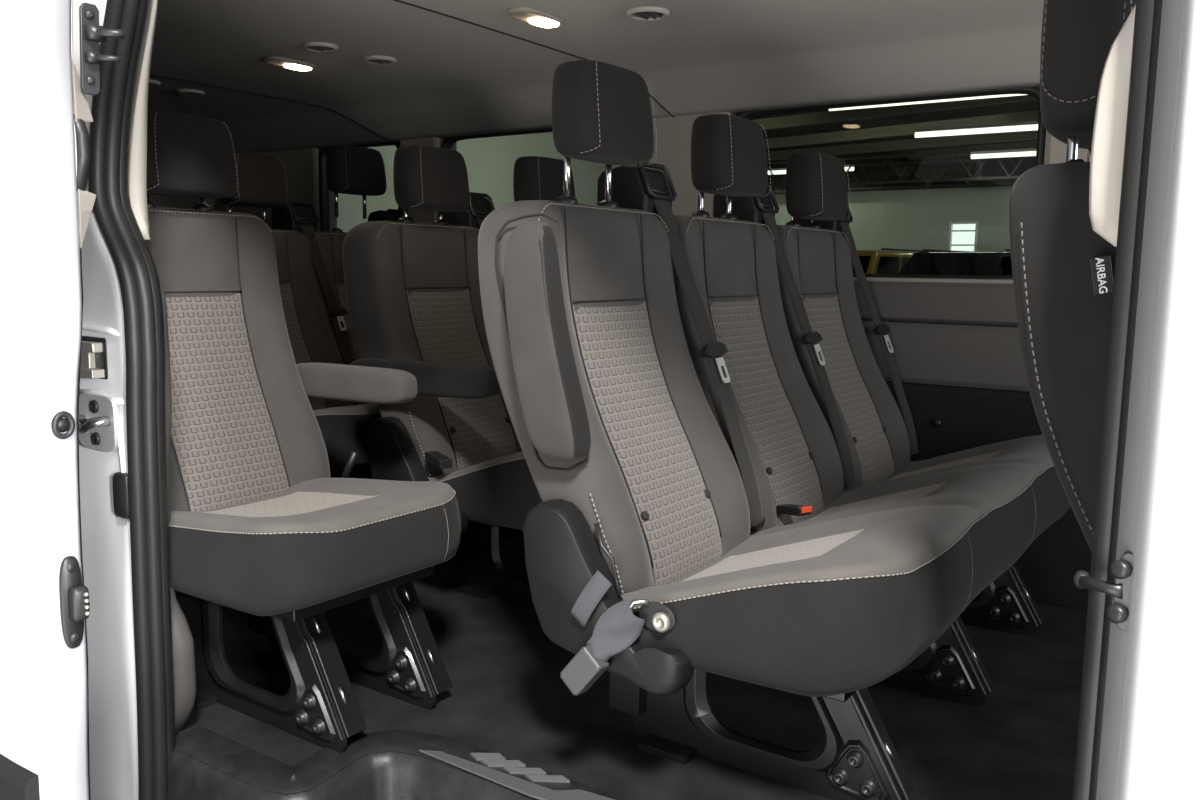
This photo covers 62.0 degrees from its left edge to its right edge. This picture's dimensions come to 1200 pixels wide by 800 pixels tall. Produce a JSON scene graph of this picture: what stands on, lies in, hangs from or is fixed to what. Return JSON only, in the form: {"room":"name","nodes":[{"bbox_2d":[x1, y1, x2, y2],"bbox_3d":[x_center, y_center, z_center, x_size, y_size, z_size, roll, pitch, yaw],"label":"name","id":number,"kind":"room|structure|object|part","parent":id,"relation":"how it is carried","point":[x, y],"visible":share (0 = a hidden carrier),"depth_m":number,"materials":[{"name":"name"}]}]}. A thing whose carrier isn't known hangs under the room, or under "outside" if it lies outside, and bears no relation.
{"room":"vehicle interior","nodes":[
{"label":"vehicle interior","id":0,"kind":"room"},
{"bbox_2d":[149,194,216,210],"bbox_3d":[-2.134,-0.342,3.605,0.040,1.320,1.790,6,9,35],"label":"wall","id":1,"kind":"structure","parent":0,"point":[166,201],"depth_m":4.09,"materials":[{"name":"grey plastic"}]},
{"bbox_2d":[148,0,1043,152],"bbox_3d":[-0.190,-0.782,2.167,4.700,0.099,1.748,6,9,35],"label":"ceiling","id":2,"kind":"structure","parent":0,"point":[450,77],"depth_m":2.43,"materials":[{"name":"grey fabric"}]},
{"bbox_2d":[149,79,160,86],"bbox_3d":[-1.335,-0.931,2.932,0.084,0.009,0.084,6,9,35],"label":"ceiling vent","id":3,"kind":"object","parent":2,"relation":"in","point":[152,83],"visible":0.38,"depth_m":2.93,"materials":[{"name":"grey plastic"}]},
{"bbox_2d":[176,89,204,95],"bbox_3d":[-1.267,-0.950,3.090,0.084,0.009,0.084,6,9,35],"label":"ceiling vent","id":4,"kind":"object","parent":2,"relation":"in","point":[187,92],"visible":1,"depth_m":3.07,"materials":[{"name":"grey plastic"}]},
{"bbox_2d":[263,56,316,70],"bbox_3d":[-0.813,-0.880,2.623,0.072,0.015,0.150,6,9,35],"label":"recessed light","id":5,"kind":"object","parent":2,"relation":"in","point":[289,63],"visible":1,"depth_m":2.61,"materials":[{"name":"grey plastic"}]},
{"bbox_2d":[302,42,337,52],"bbox_3d":[-0.677,-0.855,2.421,0.084,0.009,0.084,6,9,35],"label":"ceiling vent","id":6,"kind":"object","parent":2,"relation":"in","point":[324,47],"visible":1,"depth_m":2.41,"materials":[{"name":"grey plastic"}]},
{"bbox_2d":[363,55,396,64],"bbox_3d":[-0.564,-0.872,2.564,0.084,0.009,0.084,6,9,35],"label":"ceiling vent","id":7,"kind":"object","parent":2,"relation":"in","point":[371,59],"visible":1,"depth_m":2.55,"materials":[{"name":"grey plastic"}]},
{"bbox_2d":[507,6,564,27],"bbox_3d":[-0.134,-0.803,2.105,0.072,0.015,0.150,6,9,35],"label":"recessed light","id":8,"kind":"object","parent":2,"relation":"in","point":[534,16],"visible":1,"depth_m":2.09,"materials":[{"name":"grey plastic"}]},
{"bbox_2d":[626,6,669,20],"bbox_3d":[0.099,-0.796,2.062,0.089,0.009,0.089,6,9,35],"label":"ceiling vent","id":9,"kind":"object","parent":2,"relation":"in","point":[643,13],"visible":1,"depth_m":2.05,"materials":[{"name":"grey plastic"}]},
{"bbox_2d":[175,526,1086,799],"bbox_3d":[-0.187,0.496,2.347,4.680,0.001,1.733,6,9,35],"label":"floor","id":10,"kind":"structure","parent":0,"point":[508,696],"depth_m":1.82,"materials":[{"name":"black carpet"}]},
{"bbox_2d":[145,111,460,752],"bbox_3d":[-0.601,0.007,1.873,0.718,1.081,0.524,6,9,35],"label":"seat","id":11,"kind":"object","parent":10,"relation":"on","point":[260,526],"visible":0.84,"depth_m":1.86,"materials":[{"name":"grey fabric"}]},
{"bbox_3d":[-0.799,-0.387,2.010,0.012,0.115,0.012,6,9,34],"label":"post","id":12,"kind":"part","parent":11,"relation":"part of","materials":[{"name":"silver metal"}]},
{"bbox_3d":[-0.786,-0.068,1.966,0.319,0.607,0.449,9,11,34],"label":"backrest","id":13,"kind":"part","parent":11,"relation":"part of","materials":[{"name":"grey fabric"}]},
{"bbox_3d":[-0.564,0.318,1.834,0.410,0.075,0.316,6,9,34],"label":"seat frame","id":14,"kind":"part","parent":11,"relation":"part of","materials":[{"name":"black paint"}]},
{"bbox_2d":[169,478,453,533],"bbox_3d":[-0.541,0.189,1.802,0.482,0.068,0.416,6,9,34],"label":"cushion","id":15,"kind":"object","parent":11,"relation":"on","point":[197,505],"depth_m":1.76,"materials":[{"name":"grey fabric"}]},
{"bbox_3d":[-0.523,-0.037,2.098,0.353,0.076,0.060,4,8,35],"label":"armrest","id":16,"kind":"part","parent":11,"relation":"part of","materials":[{"name":"grey fabric"}]},
{"bbox_2d":[219,145,402,478],"bbox_3d":[-0.718,-0.201,3.052,0.727,1.183,0.906,6,9,35],"label":"seat","id":17,"kind":"object","parent":10,"relation":"on","point":[309,260],"visible":0.34,"depth_m":3.10,"materials":[{"name":"grey fabric"}]},
{"bbox_3d":[-1.090,-0.553,2.943,0.012,0.115,0.012,6,9,34],"label":"post","id":18,"kind":"part","parent":17,"relation":"part of","materials":[{"name":"silver metal"}]},
{"bbox_3d":[-1.022,-0.565,3.040,0.012,0.115,0.012,6,9,34],"label":"post","id":19,"kind":"part","parent":17,"relation":"part of","materials":[{"name":"silver metal"}]},
{"bbox_3d":[-0.929,-0.589,3.143,0.034,0.067,0.096,6,9,34],"label":"guide frame","id":20,"kind":"part","parent":17,"relation":"part of","materials":[{"name":"black plastic"}]},
{"bbox_3d":[-0.997,-0.209,2.993,0.319,0.607,0.449,6,9,34],"label":"backrest","id":21,"kind":"part","parent":17,"relation":"part of","materials":[{"name":"grey fabric"}]},
{"bbox_3d":[-0.860,-0.655,3.260,0.012,0.115,0.012,6,9,34],"label":"post","id":22,"kind":"part","parent":17,"relation":"part of","materials":[{"name":"silver metal"}]},
{"bbox_3d":[-0.768,-0.249,3.318,0.319,0.607,0.449,6,9,34],"label":"backrest","id":23,"kind":"part","parent":17,"relation":"part of","materials":[{"name":"grey fabric"}]},
{"bbox_2d":[313,403,379,415],"bbox_3d":[-0.637,0.035,3.015,0.486,0.141,0.864,6,9,34],"label":"cushion","id":24,"kind":"object","parent":17,"relation":"on","point":[319,409],"depth_m":2.62,"materials":[{"name":"grey fabric"}]},
{"bbox_3d":[-0.662,0.157,3.047,0.410,0.075,0.764,6,9,34],"label":"seat frame","id":25,"kind":"part","parent":17,"relation":"part of","materials":[{"name":"black paint"}]},
{"bbox_3d":[-0.792,-0.667,3.358,0.012,0.115,0.012,6,9,34],"label":"post","id":26,"kind":"part","parent":17,"relation":"part of","materials":[{"name":"silver metal"}]},
{"bbox_3d":[-0.700,-0.628,3.469,0.034,0.067,0.096,6,9,34],"label":"guide frame","id":27,"kind":"part","parent":17,"relation":"part of","materials":[{"name":"black plastic"}]},
{"bbox_2d":[343,145,580,603],"bbox_3d":[-0.100,-0.090,2.563,0.727,1.107,0.995,6,9,35],"label":"passenger seat","id":28,"kind":"object","parent":10,"relation":"on","point":[412,288],"visible":0.38,"depth_m":2.39,"materials":[{"name":"grey fabric"}]},
{"bbox_3d":[-0.476,-0.448,2.448,0.012,0.115,0.012,6,9,34],"label":"post","id":29,"kind":"part","parent":28,"relation":"part of","materials":[{"name":"silver metal"}]},
{"bbox_3d":[-0.392,-0.049,2.198,0.428,0.076,0.060,4,8,35],"label":"armrest","id":30,"kind":"part","parent":28,"relation":"part of","materials":[{"name":"grey fabric"}]},
{"bbox_3d":[-0.382,-0.135,2.494,0.319,0.607,0.449,6,9,34],"label":"backrest","id":31,"kind":"part","parent":28,"relation":"part of","materials":[{"name":"grey fabric"}]},
{"bbox_3d":[-0.407,-0.460,2.546,0.012,0.115,0.012,6,9,34],"label":"post","id":32,"kind":"part","parent":28,"relation":"part of","materials":[{"name":"silver metal"}]},
{"bbox_2d":[428,451,524,481],"bbox_3d":[-0.008,0.106,2.536,0.486,0.141,0.914,6,9,34],"label":"cushion","id":33,"kind":"object","parent":28,"relation":"on","point":[463,466],"depth_m":2.19,"materials":[{"name":"grey fabric"}]},
{"bbox_3d":[-0.314,-0.514,2.644,0.034,0.067,0.096,6,9,34],"label":"guide frame","id":34,"kind":"part","parent":28,"relation":"part of","materials":[{"name":"black plastic"}]},
{"bbox_2d":[478,60,1070,799],"bbox_3d":[0.443,-0.011,1.932,0.727,1.130,1.469,6,9,35],"label":"bench","id":35,"kind":"object","parent":10,"relation":"on","point":[717,448],"visible":0.97,"depth_m":1.65,"materials":[{"name":"grey fabric"}]},
{"bbox_3d":[-0.080,-0.084,1.467,0.145,0.354,0.053,6,9,34],"label":"armrest","id":36,"kind":"part","parent":35,"relation":"part of","materials":[{"name":"grey fabric"}]},
{"bbox_3d":[-0.054,-0.378,1.640,0.012,0.115,0.012,6,9,34],"label":"post","id":37,"kind":"part","parent":35,"relation":"part of","materials":[{"name":"silver metal"}]},
{"bbox_3d":[0.014,-0.389,1.738,0.012,0.115,0.012,6,9,34],"label":"post","id":38,"kind":"part","parent":35,"relation":"part of","materials":[{"name":"silver metal"}]},
{"bbox_3d":[0.038,-0.024,1.692,0.319,0.607,0.449,6,9,34],"label":"backrest","id":39,"kind":"part","parent":35,"relation":"part of","materials":[{"name":"grey fabric"}]},
{"bbox_3d":[0.107,-0.403,1.842,0.034,0.067,0.096,6,9,34],"label":"guide frame","id":40,"kind":"part","parent":35,"relation":"part of","materials":[{"name":"black plastic"}]},
{"bbox_3d":[0.203,-0.397,2.010,0.012,0.115,0.012,6,9,34],"label":"post","id":41,"kind":"part","parent":35,"relation":"part of","materials":[{"name":"silver metal"}]},
{"bbox_3d":[0.272,-0.409,2.107,0.012,0.115,0.012,6,9,34],"label":"post","id":42,"kind":"part","parent":35,"relation":"part of","materials":[{"name":"silver metal"}]},
{"bbox_3d":[0.296,-0.069,2.058,0.319,0.607,0.449,6,9,34],"label":"backrest","id":43,"kind":"part","parent":35,"relation":"part of","materials":[{"name":"grey fabric"}]},
{"bbox_3d":[0.365,-0.448,2.208,0.034,0.067,0.096,6,9,34],"label":"guide frame","id":44,"kind":"part","parent":35,"relation":"part of","materials":[{"name":"black plastic"}]},
{"bbox_2d":[621,435,1052,608],"bbox_3d":[0.542,0.195,1.917,0.486,0.141,1.364,6,9,34],"label":"cushion","id":45,"kind":"object","parent":35,"relation":"on","point":[832,521],"depth_m":1.65,"materials":[{"name":"grey fabric"}]},
{"bbox_3d":[0.517,0.318,1.950,0.410,0.075,1.264,6,9,34],"label":"seat frame","id":46,"kind":"part","parent":35,"relation":"part of","materials":[{"name":"black paint"}]},
{"bbox_3d":[0.554,-0.113,2.424,0.319,0.607,0.449,6,9,34],"label":"backrest","id":47,"kind":"part","parent":35,"relation":"part of","materials":[{"name":"grey fabric"}]},
{"bbox_3d":[0.623,-0.492,2.574,0.034,0.067,0.096,6,9,34],"label":"guide frame","id":48,"kind":"part","parent":35,"relation":"part of","materials":[{"name":"black plastic"}]},
{"bbox_2d":[1009,0,1135,551],"bbox_3d":[0.787,0.128,0.955,0.730,1.118,0.490,6,9,35],"label":"passenger seat","id":49,"kind":"object","parent":10,"relation":"on","point":[1063,270],"visible":0.49,"depth_m":0.93,"materials":[{"name":"grey fabric"}]},
{"bbox_3d":[0.628,0.067,1.059,0.324,0.607,0.444,6,9,34],"label":"backrest","id":50,"kind":"part","parent":49,"relation":"part of","materials":[{"name":"grey fabric"}]},
{"bbox_3d":[0.492,-0.253,1.042,0.011,0.132,0.012,6,9,34],"label":"post","id":51,"kind":"part","parent":49,"relation":"part of","materials":[{"name":"silver metal"}]},
{"bbox_3d":[0.561,-0.265,1.140,0.011,0.132,0.012,6,9,34],"label":"post","id":52,"kind":"part","parent":49,"relation":"part of","materials":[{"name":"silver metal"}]},
{"bbox_2d":[216,112,1091,610],"bbox_3d":[0.298,-0.234,2.956,4.700,1.300,0.062,6,9,35],"label":"wall","id":53,"kind":"structure","parent":0,"point":[971,378],"depth_m":2.52,"materials":[{"name":"grey plastic"}]},
{"bbox_2d":[150,74,392,142],"bbox_3d":[-1.190,-0.891,2.942,0.018,0.090,1.601,6,9,34],"label":"trim","id":54,"kind":"structure","parent":53,"relation":"attached to","point":[150,74],"depth_m":3.15,"materials":[{"name":"black plastic"}]},
{"bbox_2d":[319,142,400,231],"bbox_3d":[-0.893,-0.724,3.753,0.452,0.484,0.036,6,9,35],"label":"window","id":55,"kind":"structure","parent":53,"relation":"in","point":[324,190],"depth_m":3.85,"materials":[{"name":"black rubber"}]},
{"bbox_2d":[394,0,673,116],"bbox_3d":[-0.219,-0.790,2.270,0.018,0.090,1.601,6,9,34],"label":"trim","id":56,"kind":"structure","parent":53,"relation":"attached to","point":[423,8],"depth_m":2.25,"materials":[{"name":"black plastic"}]},
{"bbox_2d":[441,129,639,166],"bbox_3d":[-0.209,-0.652,3.280,0.842,0.484,0.036,6,9,35],"label":"window","id":57,"kind":"structure","parent":53,"relation":"in","point":[447,143],"depth_m":3.38,"materials":[{"name":"glass"}]},
{"bbox_2d":[735,87,1045,279],"bbox_3d":[0.721,-0.555,2.637,0.842,0.484,0.036,6,9,35],"label":"window","id":58,"kind":"structure","parent":53,"relation":"in","point":[1033,91],"depth_m":2.52,"materials":[{"name":"black rubber"}]},
{"bbox_2d":[853,277,1012,283],"bbox_3d":[0.335,-0.358,2.901,4.600,0.012,0.012,6,9,35],"label":"trim","id":59,"kind":"structure","parent":53,"relation":"attached to","point":[886,279],"depth_m":2.53,"materials":[{"name":"grey plastic"}]},
{"bbox_2d":[933,419,941,426],"bbox_3d":[0.861,0.059,2.553,0.022,0.022,0.011,6,9,35],"label":"clip","id":60,"kind":"object","parent":53,"relation":"attached to","point":[937,422],"visible":1,"depth_m":2.55,"materials":[{"name":"black plastic"}]},
{"bbox_2d":[329,142,1017,325],"bbox_3d":[-0.114,-0.016,2.216,5.100,1.750,1.880,6,9,35],"label":"roof panel","id":61,"kind":"object","parent":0,"point":[333,220],"visible":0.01,"depth_m":3.90,"materials":[{"name":"white paint"}]},
{"bbox_2d":[1117,0,1199,799],"bbox_3d":[0.920,0.280,0.385,1.281,1.670,0.075,6,9,35],"label":"door","id":62,"kind":"structure","parent":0,"point":[1160,758],"depth_m":0.69,"materials":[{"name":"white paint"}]},
{"bbox_2d":[168,726,625,799],"bbox_3d":[0.360,0.799,1.194,2.425,0.294,0.360,5,9,28],"label":"entry step","id":63,"kind":"structure","parent":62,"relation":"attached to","point":[390,775],"depth_m":1.62,"materials":[{"name":"black plastic"}]},
{"bbox_2d":[419,750,614,799],"bbox_3d":[-0.039,0.601,1.519,0.586,0.004,0.077,6,9,32],"label":"plate","id":64,"kind":"object","parent":63,"relation":"on","point":[533,790],"visible":1,"depth_m":1.57,"materials":[{"name":"grey metal"}]},
{"bbox_2d":[1074,551,1132,630],"bbox_3d":[0.384,0.141,0.758,0.027,0.060,0.054,-6,10,-40],"label":"front striker","id":65,"kind":"object","parent":62,"relation":"attached to","point":[1121,569],"visible":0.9,"depth_m":0.74,"materials":[{"name":"grey metal"}]},
{"bbox_2d":[1089,4,1135,246],"bbox_3d":[0.438,-0.337,0.772,0.084,0.432,0.045,6,9,35],"label":"trim","id":66,"kind":"structure","parent":62,"relation":"attached to","point":[1109,130],"depth_m":0.79,"materials":[{"name":"beige plastic"}]},
{"bbox_2d":[1072,0,1162,799],"bbox_3d":[0.402,0.198,0.800,0.025,1.610,0.025,6,9,35],"label":"trim","id":67,"kind":"structure","parent":62,"relation":"attached to","point":[1144,10],"depth_m":0.77,"materials":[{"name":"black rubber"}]},
{"bbox_2d":[1096,0,1185,799],"bbox_3d":[0.413,0.201,0.778,0.029,1.610,0.100,6,9,35],"label":"door pillar","id":68,"kind":"structure","parent":62,"relation":"attached to","point":[1173,11],"depth_m":0.73,"materials":[{"name":"grey paint"}]},
{"bbox_3d":[-1.711,-0.150,2.268,2.200,1.300,0.040,6,9,35],"label":"wall","id":69,"kind":"structure","parent":0,"visible":0},
{"bbox_2d":[80,336,107,378],"bbox_3d":[-0.819,-0.069,1.601,0.102,0.068,0.042,6,9,35],"label":"bracket","id":70,"kind":"object","parent":69,"relation":"attached to","point":[94,364],"visible":0.53,"depth_m":1.58,"materials":[{"name":"metal"}]},
{"bbox_2d":[78,393,117,451],"bbox_3d":[-0.814,0.037,1.587,0.112,0.090,0.040,6,9,35],"label":"door striker","id":71,"kind":"object","parent":69,"relation":"in","point":[97,428],"depth_m":1.58,"materials":[{"name":"grey metal"}]},
{"bbox_2d":[79,322,128,540],"bbox_3d":[-0.806,0.078,1.613,0.186,0.403,0.014,6,9,35],"label":"trim","id":72,"kind":"structure","parent":69,"relation":"attached to","point":[85,326],"depth_m":1.57,"materials":[{"name":"white paint"}]},
{"bbox_2d":[73,0,137,799],"bbox_3d":[-1.690,0.010,2.233,2.502,1.652,0.030,6,9,35],"label":"trim","id":73,"kind":"structure","parent":69,"relation":"attached to","point":[106,547],"depth_m":1.63,"materials":[{"name":"white paint"}]},
{"bbox_2d":[88,0,153,799],"bbox_3d":[-0.721,0.074,1.546,0.161,1.590,0.025,6,9,35],"label":"trim","id":74,"kind":"structure","parent":69,"relation":"attached to","point":[114,8],"depth_m":1.53,"materials":[{"name":"black rubber"}]},
{"bbox_2d":[112,472,129,518],"bbox_3d":[-0.749,0.150,1.574,0.040,0.072,0.018,6,9,35],"label":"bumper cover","id":75,"kind":"object","parent":69,"relation":"attached to","point":[120,480],"visible":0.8,"depth_m":1.56,"materials":[{"name":"black rubber"}]},
{"bbox_2d":[105,0,174,799],"bbox_3d":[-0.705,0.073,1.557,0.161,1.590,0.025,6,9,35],"label":"trim","id":76,"kind":"structure","parent":69,"relation":"attached to","point":[131,7],"depth_m":1.54,"materials":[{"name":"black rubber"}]},
{"bbox_2d":[128,0,157,239],"bbox_3d":[-0.724,-0.466,1.587,0.209,0.419,0.045,6,9,35],"label":"trim","id":77,"kind":"structure","parent":69,"relation":"attached to","point":[137,178],"depth_m":1.58,"materials":[{"name":"grey plastic"}]},
{"bbox_2d":[145,241,195,732],"bbox_3d":[-0.763,0.153,1.690,0.203,0.835,0.055,6,9,35],"label":"trim","id":78,"kind":"structure","parent":69,"relation":"attached to","point":[184,673],"depth_m":1.66,"materials":[{"name":"grey plastic"}]},
{"bbox_3d":[-0.167,0.968,2.288,5.100,0.320,2.020,6,9,35],"label":"panel","id":79,"kind":"object","parent":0,"visible":0},
{"bbox_3d":[0.219,0.968,1.082,2.500,0.025,0.580,6,9,35],"label":"trim","id":80,"kind":"structure","parent":79,"relation":"on","visible":0},
{"bbox_2d":[0,0,124,799],"bbox_3d":[-1.132,0.106,1.569,1.285,1.650,0.133,6,9,35],"label":"door","id":81,"kind":"structure","parent":80,"relation":"attached to","point":[46,207],"depth_m":1.20,"materials":[{"name":"white paint"}]},
{"bbox_3d":[-1.181,0.549,1.590,1.156,0.262,0.022,6,9,34],"label":"moulding","id":82,"kind":"part","parent":81,"relation":"part of","materials":[{"name":"black plastic"}]},
{"bbox_3d":[-0.644,0.247,1.219,0.005,0.116,0.027,6,9,34],"label":"contact plate","id":83,"kind":"part","parent":81,"relation":"part of","materials":[{"name":"black plastic"}]},
{"bbox_3d":[-1.101,-0.473,1.516,1.196,0.448,0.029,6,9,34],"label":"door trim","id":84,"kind":"part","parent":81,"relation":"part of","materials":[{"name":"beige metal"}]},
{"bbox_3d":[-0.621,-0.294,1.192,0.024,0.094,0.016,-5,10,-38],"label":"grab handle","id":85,"kind":"part","parent":81,"relation":"part of","materials":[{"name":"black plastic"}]},
{"bbox_3d":[-1.126,0.313,1.605,1.190,1.130,0.049,6,9,34],"label":"trim","id":86,"kind":"part","parent":81,"relation":"part of","materials":[{"name":"white metal"}]},
{"bbox_3d":[-0.602,-0.414,1.179,0.005,0.104,0.025,6,9,34],"label":"guide plate","id":87,"kind":"part","parent":81,"relation":"part of","materials":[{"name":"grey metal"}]},
{"label":"outside","id":88,"kind":"structure","parent":0,"visible":0},
{"bbox_2d":[752,95,1036,129],"bbox_3d":[4.660,-5.385,18.853,0.100,0.215,14.492,-6,10,-43],"label":"beam","id":89,"kind":"structure","parent":88,"point":[863,113],"depth_m":18.43,"materials":[{"name":"grey metal"}]},
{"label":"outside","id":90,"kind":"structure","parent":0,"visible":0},
{"bbox_3d":[-6.609,-0.333,13.337,54.000,0.100,38.200,6,9,35],"label":"ground","id":91,"kind":"structure","parent":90,"visible":0},
{"bbox_2d":[852,248,924,273],"bbox_3d":[4.666,-1.905,18.826,2.338,1.883,4.840,8,10,42],"label":"truck","id":92,"kind":"object","parent":91,"relation":"on","point":[872,262],"visible":0.07,"depth_m":18.15,"materials":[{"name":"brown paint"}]},
{"bbox_3d":[5.281,-2.897,19.348,1.408,0.035,1.920,8,10,42],"label":"roof rail","id":93,"kind":"part","parent":92,"relation":"part of","materials":[{"name":"grey metal"}]},
{"bbox_2d":[898,249,1011,274],"bbox_3d":[5.691,-1.450,15.702,4.940,1.823,2.338,-6,10,-43],"label":"off roader","id":94,"kind":"object","parent":91,"relation":"on","point":[929,262],"visible":0.12,"depth_m":15.15,"materials":[{"name":"black paint"}]},
{"bbox_3d":[6.362,-2.408,16.197,1.960,0.035,1.408,-6,10,-43],"label":"roof rail","id":95,"kind":"part","parent":94,"relation":"part of","materials":[{"name":"grey metal"}]},
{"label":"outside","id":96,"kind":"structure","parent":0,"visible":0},
{"bbox_2d":[764,128,1036,251],"bbox_3d":[4.237,-4.858,28.347,54.000,5.250,0.450,6,9,35],"label":"wall","id":97,"kind":"structure","parent":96,"point":[909,218],"depth_m":25.53,"materials":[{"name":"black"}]},
{"bbox_2d":[768,168,785,174],"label":"tube light","id":98,"kind":"object","parent":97,"point":[778,170],"depth_m":26.54,"materials":[{"name":"white paint"}]},
{"bbox_2d":[844,165,854,170],"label":"tube light","id":99,"kind":"object","parent":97,"point":[847,166],"depth_m":25.41,"materials":[{"name":"white paint"}]},
{"bbox_2d":[948,221,978,251],"bbox_3d":[9.115,-4.027,25.070,0.710,0.890,0.140,6,9,35],"label":"window","id":100,"kind":"structure","parent":97,"relation":"in","point":[964,233],"depth_m":25.09,"materials":[{"name":"white glass"}]},
{"bbox_2d":[908,140,1036,159],"bbox_3d":[8.022,-6.179,25.233,0.100,0.215,13.574,-6,10,-40],"label":"beam","id":101,"kind":"structure","parent":97,"relation":"attached to","point":[1026,144],"depth_m":24.07,"materials":[{"name":"grey metal"}]},
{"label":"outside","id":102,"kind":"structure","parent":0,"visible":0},
{"bbox_2d":[337,132,636,231],"bbox_3d":[-8.105,-3.129,13.926,0.200,5.250,38.000,6,9,35],"label":"wall","id":103,"kind":"structure","parent":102,"point":[490,161],"depth_m":21.83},
{"bbox_2d":[768,156,1033,192],"bbox_3d":[9.777,-5.484,23.910,20.037,0.660,0.080,6,9,35],"label":"roof truss","id":104,"kind":"object","parent":103,"relation":"attached to","point":[910,163],"visible":0.35,"depth_m":24.90,"materials":[{"name":"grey metal"}]},
{"bbox_2d":[767,147,1036,187],"bbox_3d":[8.861,-5.325,22.608,20.037,0.660,0.080,6,9,35],"label":"roof truss","id":105,"kind":"object","parent":103,"relation":"attached to","point":[954,154],"visible":0.32,"depth_m":23.46,"materials":[{"name":"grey metal"}]},
{"bbox_2d":[765,110,1038,148],"bbox_3d":[5.422,-5.752,21.720,0.100,0.215,17.371,-6,10,-42],"label":"beam","id":106,"kind":"structure","parent":103,"relation":"attached to","point":[906,129],"depth_m":20.96,"materials":[{"name":"grey metal"}]},
{"bbox_2d":[766,130,1037,159],"bbox_3d":[6.779,-5.957,23.419,14.737,0.215,0.100,8,10,44],"label":"beam","id":107,"kind":"structure","parent":103,"relation":"attached to","point":[954,140],"depth_m":22.97,"materials":[{"name":"grey metal"}]},
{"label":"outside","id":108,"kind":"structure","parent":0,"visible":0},
{"bbox_2d":[749,100,1038,134],"bbox_3d":[-2.271,-6.277,18.714,54.000,0.100,23.300,6,9,35],"label":"ceiling","id":109,"kind":"structure","parent":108,"point":[1023,106],"depth_m":24.03,"materials":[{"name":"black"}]},
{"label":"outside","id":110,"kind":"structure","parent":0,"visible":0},
{"bbox_2d":[829,94,1025,110],"bbox_3d":[4.685,-4.372,14.468,2.860,0.150,0.160,6,9,35],"label":"tube light","id":111,"kind":"object","parent":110,"point":[1005,95],"visible":0.15,"depth_m":14.42,"materials":[{"name":"white paint"}]},
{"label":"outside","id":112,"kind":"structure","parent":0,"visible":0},
{"bbox_2d":[914,121,1037,137],"bbox_3d":[7.111,-4.955,18.269,2.690,0.150,0.160,6,9,35],"label":"tube light","id":113,"kind":"object","parent":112,"point":[1031,125],"visible":0.65,"depth_m":18.34,"materials":[{"name":"white paint"}]},
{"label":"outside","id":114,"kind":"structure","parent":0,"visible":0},
{"bbox_2d":[971,148,1036,158],"bbox_3d":[9.251,-5.388,21.785,2.240,0.150,0.160,6,9,35],"label":"tube light","id":115,"kind":"object","parent":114,"point":[1016,152],"visible":0.65,"depth_m":21.98,"materials":[{"name":"white paint"}]}
]}

